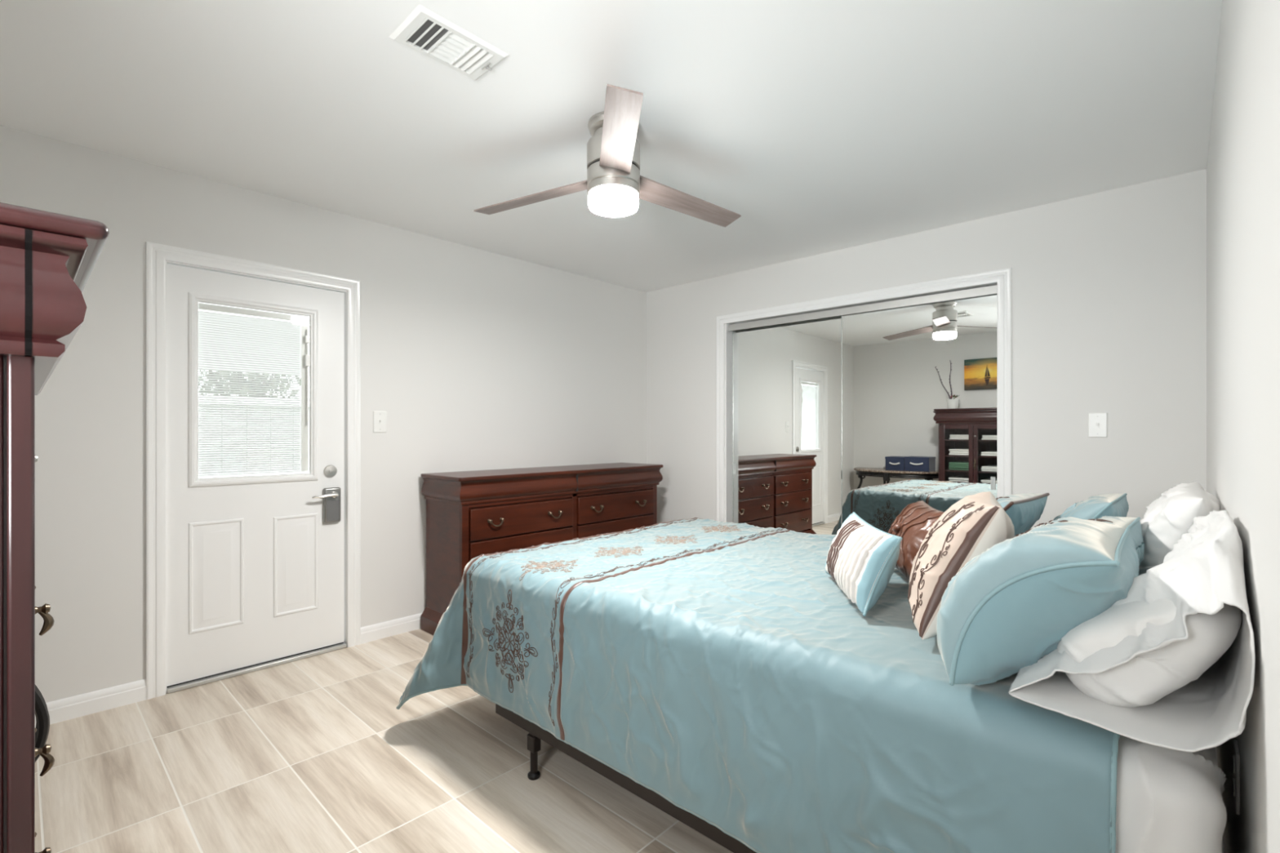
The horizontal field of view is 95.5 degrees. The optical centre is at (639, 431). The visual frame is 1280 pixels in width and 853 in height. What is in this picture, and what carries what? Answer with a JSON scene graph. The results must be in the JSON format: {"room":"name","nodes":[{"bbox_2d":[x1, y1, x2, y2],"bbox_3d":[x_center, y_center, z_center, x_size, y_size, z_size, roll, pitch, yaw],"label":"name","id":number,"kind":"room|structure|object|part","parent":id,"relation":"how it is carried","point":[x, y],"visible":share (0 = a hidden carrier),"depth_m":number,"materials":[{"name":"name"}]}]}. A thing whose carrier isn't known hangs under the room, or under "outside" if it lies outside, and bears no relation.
{"room":"bedroom","nodes":[
{"label":"bedroom","id":0,"kind":"room"},
{"bbox_2d":[35,684,49,762],"bbox_3d":[-2.202,0.862,1.741,1.150,0.700,0.608,0,0,43],"label":"console table","id":1,"kind":"object","parent":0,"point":[42,717],"visible":0.21,"depth_m":1.94,"materials":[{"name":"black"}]},
{"bbox_2d":[0,124,646,702],"bbox_3d":[-1.502,-0.003,3.534,0.120,2.440,4.440,0,0,43],"label":"wall","id":2,"kind":"structure","parent":0,"point":[475,359],"depth_m":3.31,"materials":[{"name":"white paint"}]},
{"bbox_2d":[35,679,146,727],"bbox_3d":[-2.564,1.172,2.296,0.014,0.091,0.940,0,0,43],"label":"baseboard","id":3,"kind":"structure","parent":2,"relation":"attached to","point":[89,703],"depth_m":2.52,"materials":[{"name":"white wood"}]},
{"bbox_2d":[146,241,360,699],"bbox_3d":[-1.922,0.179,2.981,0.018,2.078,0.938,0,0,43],"label":"trim","id":4,"kind":"structure","parent":2,"relation":"attached to","point":[157,255],"depth_m":2.68,"materials":[{"name":"white wood"}]},
{"bbox_2d":[166,263,346,693],"bbox_3d":[-1.944,0.218,3.005,0.154,1.998,0.794,0,0,43],"label":"door","id":5,"kind":"structure","parent":2,"relation":"in","point":[255,564],"depth_m":2.96,"materials":[{"name":"white paint"}]},
{"bbox_3d":[-2.072,0.703,2.846,0.008,0.530,0.224,0,0,43],"label":"panel","id":6,"kind":"part","parent":5,"relation":"part of","materials":[{"name":"white paint"}]},
{"bbox_2d":[198,311,300,476],"bbox_3d":[-1.989,-0.181,2.979,0.012,0.802,0.445,0,0,43],"label":"blind","id":7,"kind":"object","parent":5,"relation":"attached to","point":[203,388],"depth_m":2.97,"materials":[{"name":"white plastic"}]},
{"bbox_3d":[-1.834,0.709,3.101,0.008,0.522,0.214,0,0,43],"label":"panel","id":8,"kind":"part","parent":5,"relation":"part of","materials":[{"name":"white paint"}]},
{"bbox_3d":[-1.716,0.351,3.168,0.042,0.036,0.137,0,0,43],"label":"lever handle","id":9,"kind":"part","parent":5,"relation":"part of","materials":[{"name":"silver metal"}]},
{"bbox_3d":[-1.708,0.409,3.223,0.026,0.193,0.087,0,0,43],"label":"lock plate","id":10,"kind":"part","parent":5,"relation":"part of","materials":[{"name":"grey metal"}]},
{"bbox_2d":[373,411,386,432],"bbox_3d":[-1.524,-0.056,3.410,0.017,0.125,0.077,0,0,43],"label":"light switch","id":11,"kind":"object","parent":2,"relation":"attached to","point":[380,418],"visible":1,"depth_m":3.41,"materials":[{"name":"white plastic"}]},
{"bbox_2d":[360,613,422,644],"bbox_3d":[-0.771,1.172,4.219,0.014,0.091,2.442,0,0,43],"label":"baseboard","id":12,"kind":"structure","parent":2,"relation":"attached to","point":[371,633],"depth_m":3.45,"materials":[{"name":"white wood"}]},
{"bbox_2d":[35,628,733,852],"bbox_3d":[0.107,1.268,2.581,3.772,0.100,5.240,0,0,43],"label":"floor","id":13,"kind":"structure","parent":0,"point":[317,753],"depth_m":2.05,"materials":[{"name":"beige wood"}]},
{"bbox_2d":[0,202,109,852],"bbox_3d":[-1.331,0.474,0.932,1.204,1.487,0.615,0,0,43],"label":"display cabinet","id":14,"kind":"object","parent":13,"relation":"on","point":[47,260],"visible":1,"depth_m":0.72,"materials":[{"name":"brown wood"}]},
{"bbox_3d":[-0.968,0.510,0.530,0.008,1.215,0.522,0,0,43],"label":"panel","id":15,"kind":"part","parent":14,"relation":"part of","materials":[{"name":"brown wood"}]},
{"bbox_3d":[-0.778,0.510,0.731,0.012,1.215,0.024,0,0,43],"label":"corner post","id":16,"kind":"part","parent":14,"relation":"part of","materials":[{"name":"brown wood"}]},
{"bbox_3d":[-1.297,0.921,1.260,0.028,0.120,0.038,0,0,43],"label":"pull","id":17,"kind":"part","parent":14,"relation":"part of","materials":[{"name":"brown metal"}]},
{"bbox_3d":[-1.341,-0.169,0.928,1.196,0.150,0.595,0,0,43],"label":"cornice","id":18,"kind":"part","parent":14,"relation":"part of","materials":[{"name":"brown wood"}]},
{"bbox_3d":[-1.269,0.382,1.232,0.028,0.120,0.038,0,0,43],"label":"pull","id":19,"kind":"part","parent":14,"relation":"part of","materials":[{"name":"brown metal"}]},
{"bbox_3d":[-1.297,0.697,1.260,0.028,0.120,0.038,0,0,43],"label":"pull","id":20,"kind":"part","parent":14,"relation":"part of","materials":[{"name":"brown metal"}]},
{"bbox_2d":[420,462,662,635],"bbox_3d":[-0.579,0.739,4.047,0.470,0.957,1.752,0,0,43],"label":"dresser","id":21,"kind":"object","parent":13,"relation":"on","point":[470,514],"visible":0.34,"depth_m":3.60,"materials":[{"name":"brown wood"}]},
{"bbox_3d":[-0.848,0.540,3.437,0.031,0.046,0.108,0,0,43],"label":"drawer pull","id":22,"kind":"part","parent":21,"relation":"part of","materials":[{"name":"brown metal"}]},
{"bbox_3d":[-0.719,0.744,3.620,0.030,0.203,0.765,0,0,43],"label":"drawer","id":23,"kind":"part","parent":21,"relation":"part of","materials":[{"name":"brown wood"}]},
{"bbox_3d":[-0.719,0.541,3.620,0.030,0.183,0.765,0,0,43],"label":"drawer","id":24,"kind":"part","parent":21,"relation":"part of","materials":[{"name":"brown wood"}]},
{"bbox_3d":[-0.545,0.540,3.761,0.031,0.046,0.108,0,0,43],"label":"drawer pull","id":25,"kind":"part","parent":21,"relation":"part of","materials":[{"name":"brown metal"}]},
{"bbox_3d":[-0.292,0.540,4.033,0.031,0.046,0.108,0,0,43],"label":"drawer pull","id":26,"kind":"part","parent":21,"relation":"part of","materials":[{"name":"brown metal"}]},
{"bbox_3d":[-0.162,0.744,4.216,0.030,0.203,0.767,0,0,43],"label":"drawer","id":27,"kind":"part","parent":21,"relation":"part of","materials":[{"name":"brown wood"}]},
{"bbox_3d":[-0.162,0.541,4.216,0.030,0.183,0.767,0,0,43],"label":"drawer","id":28,"kind":"part","parent":21,"relation":"part of","materials":[{"name":"brown wood"}]},
{"bbox_3d":[0.011,0.540,4.359,0.031,0.046,0.108,0,0,43],"label":"drawer pull","id":29,"kind":"part","parent":21,"relation":"part of","materials":[{"name":"brown metal"}]},
{"bbox_2d":[495,703,756,852],"bbox_3d":[0.688,1.017,2.080,1.945,0.400,1.570,0,0,43],"label":"bedstead","id":30,"kind":"object","parent":13,"relation":"on","point":[536,733],"visible":0.27,"depth_m":1.74,"materials":[{"name":"brown metal"}]},
{"bbox_3d":[-0.373,1.137,2.046,0.040,0.138,0.032,0,0,43],"label":"leg","id":31,"kind":"part","parent":30,"relation":"part of","materials":[{"name":"brown metal"}]},
{"bbox_3d":[0.627,0.901,2.137,2.090,0.226,1.490,0,0,43],"label":"box spring","id":32,"kind":"object","parent":30,"relation":"on","visible":0},
{"bbox_2d":[1115,734,1226,852],"bbox_3d":[0.632,0.656,2.132,2.096,0.258,1.514,0,0,43],"label":"mattress","id":33,"kind":"object","parent":32,"relation":"on","point":[1169,801],"visible":0.07,"depth_m":0.93,"materials":[{"name":"white fabric"}]},
{"bbox_2d":[395,517,1119,852],"bbox_3d":[0.475,0.808,2.278,2.262,0.629,1.918,0,0,43],"label":"comforter","id":34,"kind":"object","parent":33,"relation":"on","point":[720,668],"visible":0.94,"depth_m":1.47,"materials":[{"name":"teal fabric"}]},
{"bbox_2d":[824,511,902,616],"bbox_3d":[0.668,0.386,1.777,0.161,0.213,0.486,0,0,6],"label":"cushion","id":35,"kind":"object","parent":34,"relation":"on","point":[862,558],"visible":1,"depth_m":1.61,"materials":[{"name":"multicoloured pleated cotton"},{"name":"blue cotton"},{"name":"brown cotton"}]},
{"bbox_2d":[866,542,900,611],"bbox_3d":[0.685,0.386,1.775,0.126,0.205,0.480,0,0,6],"label":"pillow","id":36,"kind":"object","parent":35,"relation":"on","point":[882,557],"depth_m":1.56,"materials":[{"name":"teal fabric"}]},
{"bbox_2d":[888,500,944,581],"bbox_3d":[0.933,0.367,1.928,0.202,0.234,0.420,0,0,10],"label":"cushion","id":37,"kind":"object","parent":34,"relation":"on","point":[913,524],"visible":0.34,"depth_m":1.84,"materials":[{"name":"brown fabric"}]},
{"bbox_2d":[907,491,1014,639],"bbox_3d":[0.809,0.325,1.474,0.233,0.320,0.360,0,0,28],"label":"cushion","id":38,"kind":"object","parent":34,"relation":"on","point":[974,524],"visible":0.83,"depth_m":1.35,"materials":[{"name":"beige fabric"}]},
{"bbox_2d":[995,493,1049,537],"bbox_3d":[1.270,0.359,2.092,0.411,0.276,0.262,0,0,-41],"label":"pillow sham","id":39,"kind":"object","parent":34,"relation":"on","point":[1024,510],"visible":0.29,"depth_m":1.97,"materials":[{"name":"teal fabric"}]},
{"bbox_2d":[996,493,1042,508],"bbox_3d":[1.265,0.354,2.096,0.400,0.267,0.250,0,0,-41],"label":"pillow","id":40,"kind":"object","parent":39,"relation":"on","point":[1029,500],"depth_m":1.98,"materials":[{"name":"teal fabric"}]},
{"bbox_2d":[936,516,1139,685],"bbox_3d":[0.829,0.343,1.203,0.320,0.320,0.445,0,0,43],"label":"pillow sham","id":41,"kind":"object","parent":34,"relation":"on","point":[1011,606],"visible":0.95,"depth_m":1.08,"materials":[{"name":"teal fabric"}]},
{"bbox_2d":[1053,493,1128,520],"bbox_3d":[1.538,0.362,2.039,0.260,0.283,0.393,0,0,43],"label":"pillow sham","id":42,"kind":"object","parent":34,"relation":"on","point":[1098,506],"visible":0.41,"depth_m":1.91,"materials":[{"name":"teal fabric"}]},
{"bbox_2d":[1096,495,1128,519],"bbox_3d":[1.545,0.365,2.033,0.244,0.277,0.388,0,0,43],"label":"pillow","id":43,"kind":"object","parent":42,"relation":"on","point":[1106,505],"depth_m":1.88,"materials":[{"name":"teal fabric"}]},
{"bbox_2d":[1088,515,1144,565],"bbox_3d":[1.203,0.369,1.586,0.261,0.271,0.452,0,0,43],"label":"pillow sham","id":44,"kind":"object","parent":34,"relation":"on","point":[1133,524],"visible":0.16,"depth_m":1.55,"materials":[{"name":"teal"}]},
{"bbox_2d":[1094,515,1137,528],"bbox_3d":[1.196,0.360,1.592,0.243,0.250,0.448,0,0,43],"label":"pillow","id":45,"kind":"object","parent":44,"relation":"on","point":[1126,522],"depth_m":1.57,"materials":[{"name":"teal fabric"}]},
{"bbox_2d":[1129,520,1143,547],"bbox_3d":[1.207,0.375,1.582,0.241,0.251,0.448,0,0,43],"label":"pillow","id":46,"kind":"object","parent":44,"relation":"on","point":[1135,531],"depth_m":1.54,"materials":[{"name":"teal fabric"}]},
{"bbox_2d":[1008,510,1254,751],"bbox_3d":[1.024,0.329,1.212,0.315,0.335,0.779,0,0,43],"label":"bed pillow","id":47,"kind":"object","parent":34,"relation":"on","point":[1171,663],"visible":0.93,"depth_m":0.98,"materials":[{"name":"white fabric"}]},
{"bbox_2d":[1138,481,1221,575],"bbox_3d":[1.607,0.341,1.757,0.234,0.342,0.687,0,0,43],"label":"bed pillow","id":48,"kind":"object","parent":33,"relation":"on","point":[1171,516],"visible":0.4,"depth_m":1.56,"materials":[{"name":"white fabric"}]},
{"bbox_2d":[0,0,1222,292],"bbox_3d":[0.107,-1.272,2.581,3.772,0.100,5.240,0,0,43],"label":"ceiling","id":49,"kind":"structure","parent":0,"point":[827,126],"depth_m":2.19,"materials":[{"name":"white paint"}]},
{"bbox_2d":[388,4,509,79],"bbox_3d":[-0.602,-1.212,1.844,0.202,0.020,0.305,0,0,43],"label":"ceiling vent","id":50,"kind":"object","parent":49,"relation":"in","point":[424,31],"visible":1,"depth_m":1.82,"materials":[{"name":"white plastic"}]},
{"bbox_3d":[-0.505,-1.208,1.934,0.050,0.011,0.018,0,0,43],"label":"lever","id":51,"kind":"part","parent":50,"relation":"part of","materials":[{"name":"silver metal"}]},
{"bbox_2d":[473,84,741,226],"bbox_3d":[-0.085,-1.051,2.419,1.171,0.342,1.133,0,0,43],"label":"ceiling fan","id":52,"kind":"object","parent":49,"relation":"hanging from","point":[615,184],"visible":1,"depth_m":2.24,"materials":[{"name":"silver metal"}]},
{"bbox_3d":[-0.444,-0.991,2.469,0.575,0.060,0.117,0,0,25],"label":"fan blade","id":53,"kind":"part","parent":52,"relation":"part of","materials":[{"name":"grey wood"}]},
{"bbox_2d":[589,198,637,217],"bbox_3d":[-0.105,-0.884,2.314,0.192,0.008,0.192,0,0,43],"label":"diffuser","id":54,"kind":"object","parent":52,"relation":"attached to","point":[621,207],"depth_m":2.28,"materials":[{"name":"white glass"}]},
{"bbox_3d":[-0.070,-0.991,1.943,0.117,0.060,0.575,0,0,-5],"label":"fan blade","id":55,"kind":"part","parent":52,"relation":"part of","materials":[{"name":"grey wood"}]},
{"bbox_3d":[0.198,-0.991,2.530,0.575,0.060,0.117,0,0,-35],"label":"fan blade","id":56,"kind":"part","parent":52,"relation":"part of","materials":[{"name":"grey wood"}]},
{"bbox_2d":[646,168,1206,528],"bbox_3d":[1.389,-0.003,3.956,3.772,2.440,0.120,0,0,43],"label":"wall","id":57,"kind":"structure","parent":0,"point":[1108,288],"depth_m":3.09,"materials":[{"name":"white paint"}]},
{"bbox_2d":[732,315,840,534],"bbox_3d":[1.087,0.189,4.282,0.954,2.033,0.026,0,0,43],"label":"door","id":58,"kind":"structure","parent":57,"relation":"in","point":[786,377],"depth_m":4.27,"materials":[{"name":"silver metal"}]},
{"bbox_3d":[0.749,0.297,4.583,0.023,0.085,0.005,0,0,43],"label":"finger pull","id":59,"kind":"part","parent":58,"relation":"part of","materials":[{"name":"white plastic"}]},
{"bbox_2d":[728,284,996,331],"bbox_3d":[1.398,-0.810,3.965,1.843,0.049,0.086,0,0,43],"label":"closet track","id":60,"kind":"object","parent":57,"relation":"attached to","point":[990,290],"visible":0.62,"depth_m":3.79,"materials":[{"name":"silver metal"}]},
{"bbox_2d":[715,267,1011,522],"bbox_3d":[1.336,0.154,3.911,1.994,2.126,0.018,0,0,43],"label":"trim","id":61,"kind":"structure","parent":57,"relation":"attached to","point":[1002,277],"depth_m":3.52,"materials":[{"name":"white wood"}]},
{"bbox_2d":[840,293,996,533],"bbox_3d":[1.719,0.189,3.644,0.937,2.033,0.026,0,0,43],"label":"door","id":62,"kind":"structure","parent":57,"relation":"in","point":[918,382],"depth_m":3.63,"materials":[{"name":"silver metal"}]},
{"bbox_3d":[2.030,0.300,3.340,0.023,0.076,0.005,0,0,43],"label":"finger pull","id":63,"kind":"part","parent":62,"relation":"part of","materials":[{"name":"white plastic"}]},
{"bbox_2d":[1088,413,1106,437],"bbox_3d":[2.342,-0.032,2.974,0.077,0.125,0.017,0,0,43],"label":"light switch","id":64,"kind":"object","parent":57,"relation":"attached to","point":[1097,422],"visible":1,"depth_m":2.98,"materials":[{"name":"white plastic"}]},
{"bbox_2d":[1206,0,1279,852],"bbox_3d":[1.170,-0.003,1.043,0.120,2.440,4.440,0,0,43],"label":"wall","id":65,"kind":"structure","parent":0,"point":[1243,164],"depth_m":1.01,"materials":[{"name":"white paint"}]},
{"bbox_2d":[1222,837,1224,852],"bbox_3d":[1.162,1.172,1.133,0.014,0.091,4.320,0,0,43],"label":"baseboard","id":66,"kind":"structure","parent":65,"relation":"attached to","point":[1223,846],"depth_m":1.57,"materials":[{"name":"white"}]},
{"bbox_2d":[1232,739,1239,814],"bbox_3d":[1.205,0.698,1.174,0.008,0.120,0.076,0,0,43],"label":"wall outlet","id":67,"kind":"object","parent":65,"relation":"attached to","point":[1236,757],"visible":1,"depth_m":1.15,"materials":[{"name":"white plastic"}]},
{"bbox_2d":[1232,755,1235,795],"bbox_3d":[1.203,0.698,1.176,0.002,0.078,0.032,0,0,43],"label":"receptacle","id":68,"kind":"object","parent":67,"relation":"attached to","point":[1233,757],"depth_m":1.17,"materials":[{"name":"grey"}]},
{"label":"outside","id":69,"kind":"structure","parent":0,"visible":0},
{"bbox_3d":[-3.524,1.288,4.012,3.470,0.100,9.500,0,0,43],"label":"patio slab","id":70,"kind":"object","parent":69,"visible":0},
{"bbox_2d":[198,302,309,376],"bbox_3d":[-3.341,0.077,3.977,3.145,2.320,8.700,0,0,43],"label":"roof","id":71,"kind":"structure","parent":70,"relation":"on","point":[198,302],"depth_m":5.58,"materials":[{"name":"white paint"}]},
{"bbox_3d":[-3.311,-1.062,3.950,3.065,0.040,8.700,0,0,43],"label":"panel","id":72,"kind":"part","parent":71,"relation":"part of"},
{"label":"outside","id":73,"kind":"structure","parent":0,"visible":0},
{"bbox_3d":[-7.803,1.348,6.293,5.900,0.020,19.000,0,0,43],"label":"lawn","id":74,"kind":"structure","parent":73,"visible":0},
{"bbox_2d":[198,369,300,399],"bbox_3d":[-6.635,-0.068,9.703,1.696,2.826,1.738,0,0,43],"label":"tree","id":75,"kind":"object","parent":74,"relation":"on","point":[199,370],"visible":0.09,"depth_m":9.45,"materials":[{"name":"grey plant"}]},
{"bbox_2d":[198,395,309,478],"bbox_3d":[-7.737,0.417,6.231,0.120,1.800,15.000,0,0,43],"label":"fence","id":76,"kind":"object","parent":74,"relation":"on","point":[300,472],"visible":0.02,"depth_m":8.45,"materials":[{"name":"grey plastic"}]}
]}

